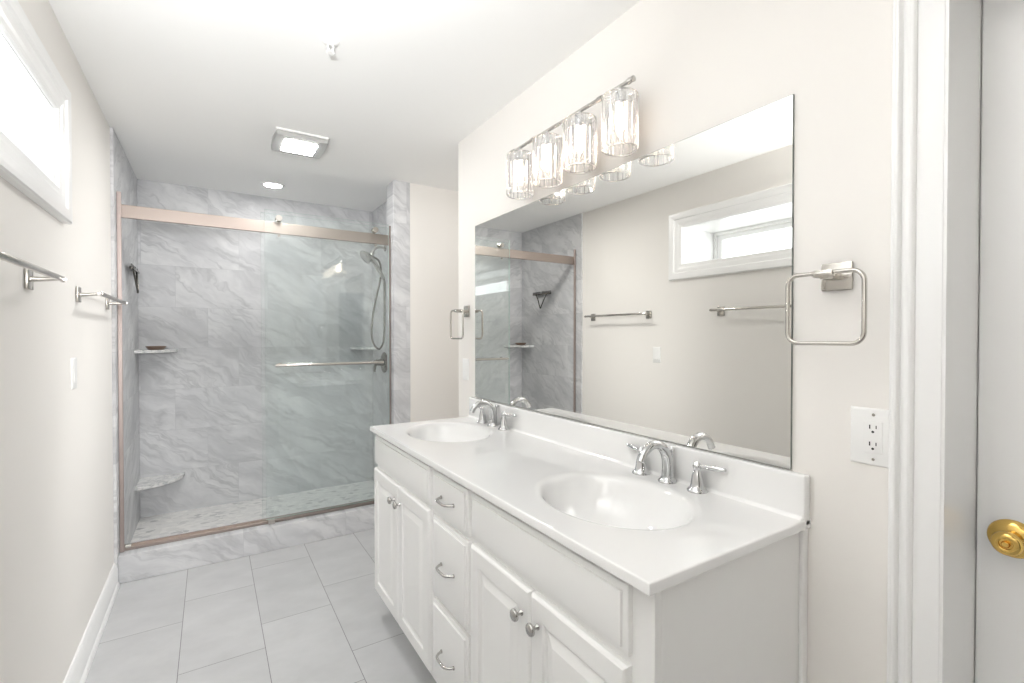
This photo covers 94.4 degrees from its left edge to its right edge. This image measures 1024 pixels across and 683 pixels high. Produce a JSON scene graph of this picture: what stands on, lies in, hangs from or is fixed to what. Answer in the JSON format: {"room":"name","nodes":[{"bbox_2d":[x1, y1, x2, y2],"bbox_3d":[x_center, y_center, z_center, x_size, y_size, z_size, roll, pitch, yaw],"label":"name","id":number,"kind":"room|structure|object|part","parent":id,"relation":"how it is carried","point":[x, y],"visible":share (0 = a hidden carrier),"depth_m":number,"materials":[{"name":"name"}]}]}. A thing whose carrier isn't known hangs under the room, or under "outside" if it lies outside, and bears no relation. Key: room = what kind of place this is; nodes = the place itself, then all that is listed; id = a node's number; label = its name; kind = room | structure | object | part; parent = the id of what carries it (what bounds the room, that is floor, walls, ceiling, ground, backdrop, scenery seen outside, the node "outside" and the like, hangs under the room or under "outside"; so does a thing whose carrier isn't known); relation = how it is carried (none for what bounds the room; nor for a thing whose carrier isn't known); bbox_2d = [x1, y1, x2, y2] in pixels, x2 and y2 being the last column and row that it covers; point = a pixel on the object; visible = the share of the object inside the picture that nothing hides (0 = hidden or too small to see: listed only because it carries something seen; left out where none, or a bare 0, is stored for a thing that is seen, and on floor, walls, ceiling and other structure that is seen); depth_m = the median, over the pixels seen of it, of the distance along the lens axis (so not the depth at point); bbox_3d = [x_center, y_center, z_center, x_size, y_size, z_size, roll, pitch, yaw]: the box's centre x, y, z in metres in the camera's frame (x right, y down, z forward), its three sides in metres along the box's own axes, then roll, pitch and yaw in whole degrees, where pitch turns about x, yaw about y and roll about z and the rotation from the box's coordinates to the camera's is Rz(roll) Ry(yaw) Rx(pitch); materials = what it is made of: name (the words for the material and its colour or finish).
{"room":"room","nodes":[
{"label":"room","id":0,"kind":"room"},
{"bbox_2d":[0,0,139,682],"bbox_3d":[-1.348,0.109,0.845,0.514,2.438,5.770,0,1,-32],"label":"wall","id":1,"kind":"structure","parent":0,"point":[57,512],"depth_m":1.70,"materials":[{"name":"white paint"}]},
{"bbox_2d":[0,251,66,289],"bbox_3d":[-1.183,-0.176,1.112,0.081,0.060,0.692,0,1,-32],"label":"towel bar","id":2,"kind":"object","parent":1,"relation":"attached to","point":[29,268],"visible":1,"depth_m":1.27,"materials":[{"name":"silver metal"}]},
{"bbox_3d":[-1.380,-0.179,1.354,0.009,0.060,0.050,0,1,-32],"label":"wall plate","id":3,"kind":"part","parent":2,"relation":"part of","materials":[{"name":"silver metal"}]},
{"bbox_3d":[-1.350,-0.181,1.373,0.065,0.021,0.018,0,1,-32],"label":"post","id":4,"kind":"part","parent":2,"relation":"part of","materials":[{"name":"silver metal"}]},
{"bbox_2d":[0,0,72,223],"bbox_3d":[-1.249,-0.646,0.766,0.446,0.472,1.943,0,1,-32],"label":"window","id":5,"kind":"structure","parent":1,"relation":"in","point":[36,119],"depth_m":1.50,"materials":[{"name":"white paint"}]},
{"bbox_2d":[71,357,76,389],"bbox_3d":[-1.665,0.120,1.805,0.008,0.118,0.072,0,1,-32],"label":"light switch","id":6,"kind":"object","parent":1,"relation":"attached to","point":[73,360],"visible":1,"depth_m":1.79,"materials":[{"name":"white plastic"}]},
{"bbox_2d":[63,563,119,682],"bbox_3d":[-0.887,1.266,0.609,0.024,0.130,4.554,0,1,-32],"label":"baseboard","id":7,"kind":"structure","parent":1,"relation":"attached to","point":[79,668],"depth_m":2.02,"materials":[{"name":"white paint"}]},
{"bbox_2d":[76,286,127,309],"bbox_3d":[-1.841,-0.188,2.146,0.081,0.060,0.692,0,1,-32],"label":"towel bar","id":8,"kind":"object","parent":1,"relation":"attached to","point":[79,294],"visible":1,"depth_m":1.93,"materials":[{"name":"silver metal"}]},
{"bbox_3d":[-1.705,-0.184,1.865,0.009,0.060,0.050,0,1,-32],"label":"wall plate","id":9,"kind":"part","parent":8,"relation":"part of","materials":[{"name":"silver metal"}]},
{"bbox_3d":[-1.675,-0.186,1.884,0.065,0.021,0.018,0,1,-32],"label":"post","id":10,"kind":"part","parent":8,"relation":"part of","materials":[{"name":"silver metal"}]},
{"bbox_3d":[-2.037,-0.191,2.388,0.009,0.060,0.050,0,1,-32],"label":"wall plate","id":11,"kind":"part","parent":8,"relation":"part of","materials":[{"name":"silver metal"}]},
{"bbox_3d":[-2.007,-0.193,2.407,0.065,0.021,0.018,0,1,-32],"label":"post","id":12,"kind":"part","parent":8,"relation":"part of","materials":[{"name":"silver metal"}]},
{"bbox_2d":[129,263,139,292],"bbox_3d":[-2.397,-0.395,3.010,0.044,0.178,0.300,0,1,-32],"label":"squeegee","id":13,"kind":"object","parent":1,"relation":"attached to","point":[132,267],"visible":1,"depth_m":2.99,"materials":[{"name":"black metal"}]},
{"bbox_3d":[-2.389,-0.378,3.016,0.024,0.144,0.179,0,1,-32],"label":"handle","id":14,"kind":"part","parent":13,"relation":"part of","materials":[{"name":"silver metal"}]},
{"bbox_2d":[116,191,390,552],"bbox_3d":[-1.517,0.166,3.007,1.519,1.975,0.056,0,1,-32],"label":"shower door frame","id":15,"kind":"structure","parent":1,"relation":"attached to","point":[122,211],"depth_m":2.83,"materials":[{"name":"silver metal"}]},
{"bbox_3d":[-1.519,-0.721,3.000,1.519,0.072,0.017,0,1,-32],"label":"header rail","id":16,"kind":"part","parent":15,"relation":"part of","materials":[{"name":"silver metal"}]},
{"bbox_3d":[-1.234,0.159,3.209,0.818,1.945,0.008,0,1,-32],"label":"fixed panel","id":17,"kind":"part","parent":15,"relation":"part of","materials":[{"name":"clear glass"}]},
{"bbox_2d":[264,209,388,519],"bbox_3d":[-1.200,0.145,3.157,0.784,1.942,0.108,0,1,-32],"label":"sliding shower door","id":18,"kind":"structure","parent":15,"relation":"attached to","point":[278,218],"depth_m":3.13,"materials":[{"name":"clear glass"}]},
{"bbox_2d":[131,480,373,542],"bbox_3d":[-1.682,1.280,3.526,1.872,0.075,0.910,0,1,-32],"label":"floor","id":19,"kind":"structure","parent":0,"point":[175,523],"depth_m":3.49,"materials":[{"name":"stone"}]},
{"bbox_2d":[137,179,372,517],"bbox_3d":[-1.901,0.074,3.865,1.893,2.438,0.120,0,1,-32],"label":"wall","id":20,"kind":"structure","parent":0,"point":[208,413],"depth_m":3.70,"materials":[{"name":"tile"}]},
{"bbox_2d":[134,349,177,352],"bbox_3d":[-2.469,0.067,3.298,0.225,0.020,0.225,0,1,-32],"label":"corner shelf","id":21,"kind":"object","parent":20,"relation":"attached to","point":[143,350],"visible":0.98,"depth_m":3.24,"materials":[{"name":"stone"}]},
{"bbox_2d":[145,346,165,349],"bbox_3d":[-2.454,0.044,3.269,0.120,0.025,0.120,0,1,-32],"label":"soap dish","id":22,"kind":"object","parent":21,"relation":"on","point":[147,347],"visible":1,"depth_m":3.23,"materials":[{"name":"brown"}]},
{"bbox_2d":[135,472,184,490],"bbox_3d":[-2.443,0.973,3.303,0.262,0.020,0.262,0,1,-32],"label":"corner shelf","id":23,"kind":"object","parent":20,"relation":"attached to","point":[144,483],"visible":1,"depth_m":3.29,"materials":[{"name":"stone"}]},
{"bbox_2d":[350,347,378,349],"bbox_3d":[-1.268,0.058,4.079,0.195,0.020,0.195,0,1,-32],"label":"corner shelf","id":24,"kind":"object","parent":20,"relation":"attached to","point":[355,348],"visible":0.9,"depth_m":4.03,"materials":[{"name":"stone"}]},
{"bbox_2d":[85,528,435,682],"bbox_3d":[0.079,1.384,1.251,3.342,0.120,4.900,0,1,-32],"label":"floor","id":25,"kind":"structure","parent":0,"point":[312,612],"depth_m":2.20,"materials":[{"name":"grey tile"}]},
{"bbox_2d":[118,504,374,583],"bbox_3d":[-1.514,1.228,3.015,1.520,0.150,0.130,0,1,-32],"label":"curb","id":26,"kind":"object","parent":25,"relation":"on","point":[151,561],"visible":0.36,"depth_m":2.86,"materials":[{"name":"stone"}]},
{"bbox_2d":[374,435,807,682],"bbox_3d":[0.008,0.876,1.692,0.573,0.885,1.694,0,1,-32],"label":"vanity cabinet","id":27,"kind":"object","parent":25,"relation":"on","point":[479,593],"visible":0.98,"depth_m":1.12,"materials":[{"name":"white paint"}]},
{"bbox_3d":[-0.562,0.893,2.131,0.019,0.584,0.334,0,1,-32],"label":"cabinet door","id":28,"kind":"part","parent":27,"relation":"part of","materials":[{"name":"white paint"}]},
{"bbox_3d":[-0.511,0.670,2.003,0.030,0.031,0.031,0,1,-32],"label":"knob","id":29,"kind":"part","parent":27,"relation":"part of","materials":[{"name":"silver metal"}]},
{"bbox_3d":[-0.473,0.671,1.944,0.030,0.031,0.031,0,1,-32],"label":"knob","id":30,"kind":"part","parent":27,"relation":"part of","materials":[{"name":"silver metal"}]},
{"bbox_3d":[-0.472,0.516,1.985,0.019,0.134,0.670,0,1,-32],"label":"false drawer","id":31,"kind":"part","parent":27,"relation":"part of","materials":[{"name":"white paint"}]},
{"bbox_3d":[-0.381,0.897,1.847,0.019,0.584,0.334,0,1,-32],"label":"cabinet door","id":32,"kind":"part","parent":27,"relation":"part of","materials":[{"name":"white paint"}]},
{"bbox_3d":[-0.225,0.753,1.554,0.034,0.013,0.109,0,1,-32],"label":"pull handle","id":33,"kind":"part","parent":27,"relation":"part of","materials":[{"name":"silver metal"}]},
{"bbox_3d":[-0.225,0.526,1.551,0.034,0.013,0.109,0,1,-32],"label":"pull handle","id":34,"kind":"part","parent":27,"relation":"part of","materials":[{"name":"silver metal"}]},
{"bbox_3d":[-0.225,1.050,1.558,0.034,0.013,0.109,0,1,-32],"label":"pull handle","id":35,"kind":"part","parent":27,"relation":"part of","materials":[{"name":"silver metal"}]},
{"bbox_3d":[-0.204,1.050,1.571,0.019,0.284,0.270,0,1,-32],"label":"drawer","id":36,"kind":"part","parent":27,"relation":"part of","materials":[{"name":"white paint"}]},
{"bbox_3d":[-0.204,0.753,1.567,0.019,0.278,0.270,0,1,-32],"label":"drawer","id":37,"kind":"part","parent":27,"relation":"part of","materials":[{"name":"white paint"}]},
{"bbox_3d":[-0.204,0.526,1.565,0.019,0.144,0.270,0,1,-32],"label":"drawer","id":38,"kind":"part","parent":27,"relation":"part of","materials":[{"name":"white paint"}]},
{"bbox_3d":[-0.035,0.903,1.302,0.019,0.584,0.316,0,1,-32],"label":"cabinet door","id":39,"kind":"part","parent":27,"relation":"part of","materials":[{"name":"white paint"}]},
{"bbox_3d":[0.011,0.679,1.181,0.030,0.031,0.031,0,1,-32],"label":"knob","id":40,"kind":"part","parent":27,"relation":"part of","materials":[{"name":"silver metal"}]},
{"bbox_3d":[0.049,0.680,1.122,0.030,0.031,0.031,0,1,-32],"label":"knob","id":41,"kind":"part","parent":27,"relation":"part of","materials":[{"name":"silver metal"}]},
{"bbox_3d":[0.051,0.526,1.163,0.019,0.134,0.634,0,1,-32],"label":"false drawer","id":42,"kind":"part","parent":27,"relation":"part of","materials":[{"name":"white paint"}]},
{"bbox_3d":[0.136,0.906,1.033,0.019,0.584,0.316,0,1,-32],"label":"cabinet door","id":43,"kind":"part","parent":27,"relation":"part of","materials":[{"name":"white paint"}]},
{"bbox_2d":[370,397,810,595],"bbox_3d":[0.014,0.429,1.695,0.554,0.242,1.711,0,1,-32],"label":"countertop","id":44,"kind":"structure","parent":27,"relation":"on","point":[574,482],"depth_m":1.35,"materials":[{"name":"white stone"}]},
{"bbox_2d":[470,400,516,430],"bbox_3d":[-0.132,0.340,2.248,0.150,0.130,0.357,0,1,-32],"label":"faucet","id":45,"kind":"object","parent":44,"relation":"on","point":[493,414],"visible":1,"depth_m":2.25,"materials":[{"name":"silver metal"}]},
{"bbox_3d":[-0.147,0.361,2.360,0.055,0.085,0.055,0,1,-32],"label":"handle","id":46,"kind":"part","parent":45,"relation":"part of","materials":[{"name":"silver metal"}]},
{"bbox_3d":[-0.132,0.340,2.248,0.150,0.130,0.055,0,1,-32],"label":"spout","id":47,"kind":"part","parent":45,"relation":"part of","materials":[{"name":"silver metal"}]},
{"bbox_3d":[-0.037,0.363,2.188,0.055,0.085,0.055,0,1,-32],"label":"handle","id":48,"kind":"part","parent":45,"relation":"part of","materials":[{"name":"silver metal"}]},
{"bbox_3d":[-0.007,0.335,2.159,0.072,0.016,0.016,1,1,44],"label":"lever","id":49,"kind":"part","parent":45,"relation":"part of","materials":[{"name":"silver metal"}]},
{"bbox_2d":[627,440,726,493],"bbox_3d":[0.420,0.350,1.379,0.150,0.130,0.357,0,1,-32],"label":"faucet","id":50,"kind":"object","parent":44,"relation":"on","point":[696,486],"visible":1,"depth_m":1.37,"materials":[{"name":"silver metal"}]},
{"bbox_3d":[0.393,0.342,1.530,0.016,0.016,0.072,0,1,-19],"label":"lever","id":51,"kind":"part","parent":50,"relation":"part of","materials":[{"name":"silver metal"}]},
{"bbox_3d":[0.406,0.371,1.491,0.055,0.085,0.055,0,1,-32],"label":"handle","id":52,"kind":"part","parent":50,"relation":"part of","materials":[{"name":"silver metal"}]},
{"bbox_3d":[0.420,0.350,1.379,0.150,0.130,0.055,0,1,-32],"label":"spout","id":53,"kind":"part","parent":50,"relation":"part of","materials":[{"name":"silver metal"}]},
{"bbox_3d":[0.478,0.360,1.416,0.013,0.094,0.013,0,1,-32],"label":"lift rod","id":54,"kind":"part","parent":50,"relation":"part of","materials":[{"name":"silver metal"}]},
{"bbox_3d":[0.515,0.373,1.319,0.055,0.085,0.055,0,1,-32],"label":"handle","id":55,"kind":"part","parent":50,"relation":"part of","materials":[{"name":"silver metal"}]},
{"bbox_3d":[0.546,0.345,1.290,0.072,0.016,0.016,1,1,44],"label":"lever","id":56,"kind":"part","parent":50,"relation":"part of","materials":[{"name":"silver metal"}]},
{"bbox_2d":[48,0,639,211],"bbox_3d":[-0.181,-1.169,1.631,3.342,0.100,5.870,0,1,-32],"label":"ceiling","id":57,"kind":"structure","parent":0,"point":[193,93],"depth_m":2.00,"materials":[{"name":"white paint"}]},
{"bbox_2d":[260,181,284,188],"bbox_3d":[-1.741,-1.136,3.453,0.164,0.007,0.164,0,1,-32],"label":"recessed light","id":58,"kind":"object","parent":57,"relation":"in","point":[272,185],"visible":1,"depth_m":3.45,"materials":[{"name":"white plastic"}]},
{"bbox_2d":[270,127,328,158],"bbox_3d":[-1.200,-1.111,2.673,0.276,0.038,0.278,0,1,-32],"label":"recessed light","id":59,"kind":"object","parent":57,"relation":"in","point":[284,140],"visible":1,"depth_m":2.62,"materials":[{"name":"white plastic"}]},
{"bbox_2d":[321,36,339,54],"bbox_3d":[-0.676,-1.098,1.767,0.064,0.044,0.064,0,1,-32],"label":"sprinkler head","id":60,"kind":"object","parent":57,"relation":"attached to","point":[330,41],"visible":1,"depth_m":1.76},
{"bbox_2d":[387,180,409,424],"bbox_3d":[-0.825,0.079,3.450,0.123,2.438,0.150,0,1,-32],"label":"shower wall","id":61,"kind":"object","parent":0,"point":[398,192],"visible":0.58,"depth_m":3.38,"materials":[{"name":"stone"}]},
{"bbox_2d":[410,183,458,421],"bbox_3d":[-0.274,0.075,3.801,1.185,2.438,0.148,0,1,-32],"label":"wall","id":62,"kind":"structure","parent":0,"point":[434,285],"depth_m":3.51,"materials":[{"name":"white paint"}]},
{"bbox_2d":[372,0,892,682],"bbox_3d":[0.371,0.097,1.879,0.249,2.438,5.670,0,1,-32],"label":"wall","id":63,"kind":"structure","parent":0,"point":[698,66],"depth_m":1.12,"materials":[{"name":"white paint"}]},
{"bbox_2d":[360,245,385,349],"bbox_3d":[-1.122,-0.363,3.837,0.203,0.865,0.115,0,1,-32],"label":"shower","id":64,"kind":"object","parent":63,"relation":"attached to","point":[367,257],"visible":1,"depth_m":3.85,"materials":[{"name":"grey metal"}]},
{"bbox_3d":[-1.097,-0.739,3.857,0.134,0.115,0.060,0,1,-32],"label":"shower arm","id":65,"kind":"part","parent":64,"relation":"part of","materials":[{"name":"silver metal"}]},
{"bbox_2d":[374,352,386,372],"bbox_3d":[-1.097,0.173,3.903,0.096,0.172,0.172,0,1,-32],"label":"shower valve","id":66,"kind":"object","parent":63,"relation":"attached to","point":[384,355],"visible":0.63,"depth_m":3.89,"materials":[{"name":"silver metal"}]},
{"bbox_2d":[450,305,469,339],"bbox_3d":[-0.277,-0.104,2.595,0.074,0.186,0.162,0,1,-32],"label":"towel ring","id":67,"kind":"object","parent":63,"relation":"attached to","point":[466,312],"visible":1,"depth_m":2.59,"materials":[{"name":"silver metal"}]},
{"bbox_3d":[-0.280,-0.166,2.593,0.066,0.019,0.040,0,1,-32],"label":"post","id":68,"kind":"part","parent":67,"relation":"part of","materials":[{"name":"silver metal"}]},
{"bbox_3d":[-0.250,-0.166,2.612,0.009,0.062,0.062,0,1,-32],"label":"wall plate","id":69,"kind":"part","parent":67,"relation":"part of","materials":[{"name":"silver metal"}]},
{"bbox_2d":[463,359,468,379],"bbox_3d":[-0.259,0.155,2.630,0.008,0.118,0.072,0,1,-32],"label":"light switch","id":70,"kind":"object","parent":63,"relation":"attached to","point":[465,361],"visible":1,"depth_m":2.62,"materials":[{"name":"white plastic"}]},
{"bbox_2d":[507,75,637,199],"bbox_3d":[0.200,-0.729,1.767,0.148,0.235,0.712,0,1,-32],"label":"vanity light","id":71,"kind":"object","parent":63,"relation":"attached to","point":[580,131],"visible":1,"depth_m":1.69,"materials":[{"name":"clear glass"}]},
{"bbox_2d":[515,148,524,163],"bbox_3d":[0.034,-0.786,1.998,0.042,0.062,0.042,0,1,-32],"label":"socket","id":72,"kind":"object","parent":71,"relation":"attached to","point":[519,155],"depth_m":1.98,"materials":[{"name":"silver metal"}]},
{"bbox_3d":[0.034,-0.712,1.999,0.031,0.083,0.030,0,1,-32],"label":"bulb","id":73,"kind":"part","parent":71,"relation":"part of","materials":[{"name":"white glass"}]},
{"bbox_3d":[0.137,-0.710,1.836,0.031,0.083,0.030,0,1,-32],"label":"bulb","id":74,"kind":"part","parent":71,"relation":"part of","materials":[{"name":"white glass"}]},
{"bbox_2d":[542,131,552,148],"bbox_3d":[0.137,-0.784,1.835,0.042,0.062,0.042,0,1,-32],"label":"socket","id":75,"kind":"object","parent":71,"relation":"attached to","point":[547,139],"depth_m":1.82,"materials":[{"name":"silver metal"}]},
{"bbox_3d":[0.214,-0.798,1.774,0.077,0.038,0.014,0,1,-32],"label":"support arm","id":76,"kind":"part","parent":71,"relation":"part of","materials":[{"name":"silver metal"}]},
{"bbox_2d":[574,111,585,130],"bbox_3d":[0.241,-0.782,1.673,0.042,0.062,0.042,0,1,-32],"label":"socket","id":77,"kind":"object","parent":71,"relation":"attached to","point":[580,119],"depth_m":1.66,"materials":[{"name":"silver metal"}]},
{"bbox_3d":[0.241,-0.708,1.673,0.031,0.083,0.030,0,1,-32],"label":"bulb","id":78,"kind":"part","parent":71,"relation":"part of","materials":[{"name":"white glass"}]},
{"bbox_2d":[613,87,626,108],"bbox_3d":[0.344,-0.780,1.510,0.042,0.062,0.042,0,1,-32],"label":"socket","id":79,"kind":"object","parent":71,"relation":"attached to","point":[620,96],"depth_m":1.49,"materials":[{"name":"silver metal"}]},
{"bbox_3d":[0.344,-0.706,1.510,0.031,0.083,0.030,0,1,-32],"label":"bulb","id":80,"kind":"part","parent":71,"relation":"part of","materials":[{"name":"white glass"}]},
{"bbox_2d":[475,94,794,469],"bbox_3d":[0.243,-0.150,1.839,0.006,0.910,1.631,0,1,-32],"label":"wall mirror","id":81,"kind":"object","parent":63,"relation":"attached to","point":[645,295],"visible":1,"depth_m":1.48,"materials":[{"name":"clear mirror"}]},
{"bbox_2d":[467,397,809,524],"bbox_3d":[0.232,0.367,1.833,0.037,0.122,1.711,0,1,-32],"label":"backsplash","id":82,"kind":"structure","parent":63,"relation":"attached to","point":[784,492],"depth_m":1.39,"materials":[{"name":"white stone"}]},
{"bbox_2d":[785,261,866,345],"bbox_3d":[0.704,-0.084,1.051,0.074,0.186,0.162,0,1,-32],"label":"towel ring","id":83,"kind":"object","parent":63,"relation":"attached to","point":[833,276],"visible":1,"depth_m":1.04,"materials":[{"name":"silver metal"}]},
{"bbox_3d":[0.701,-0.147,1.048,0.066,0.019,0.040,0,1,-32],"label":"post","id":84,"kind":"part","parent":83,"relation":"part of","materials":[{"name":"silver metal"}]},
{"bbox_3d":[0.732,-0.146,1.068,0.009,0.062,0.062,0,1,-32],"label":"wall plate","id":85,"kind":"part","parent":83,"relation":"part of","materials":[{"name":"silver metal"}]},
{"bbox_2d":[850,406,888,467],"bbox_3d":[0.767,0.204,1.017,0.008,0.122,0.074,0,1,-32],"label":"wall outlet","id":86,"kind":"object","parent":63,"relation":"attached to","point":[869,426],"visible":1,"depth_m":1.01,"materials":[{"name":"white plastic"}]},
{"bbox_2d":[864,420,882,454],"bbox_3d":[0.769,0.204,1.009,0.003,0.068,0.034,0,1,-32],"label":"receptacle","id":87,"kind":"object","parent":86,"relation":"attached to","point":[873,429],"depth_m":1.01,"materials":[{"name":"white plastic"}]},
{"bbox_2d":[887,0,982,682],"bbox_3d":[1.112,0.263,0.664,0.243,2.135,0.893,0,1,-32],"label":"door frame","id":88,"kind":"structure","parent":63,"relation":"attached to","point":[937,44],"depth_m":0.94,"materials":[{"name":"white paint"}]},
{"bbox_3d":[1.020,0.264,0.606,0.024,2.135,0.893,0,1,-32],"label":"casing","id":89,"kind":"part","parent":88,"relation":"part of","materials":[{"name":"white paint"}]},
{"bbox_2d":[975,0,1023,682],"bbox_3d":[1.171,0.302,0.700,0.092,2.039,0.716,0,1,-32],"label":"door","id":90,"kind":"structure","parent":63,"relation":"in","point":[999,635],"depth_m":0.97,"materials":[{"name":"white paint"}]},
{"bbox_3d":[0.996,0.400,0.949,0.054,0.076,0.076,0,1,-32],"label":"knob","id":91,"kind":"part","parent":90,"relation":"part of","materials":[{"name":"gold metal"}]}
]}

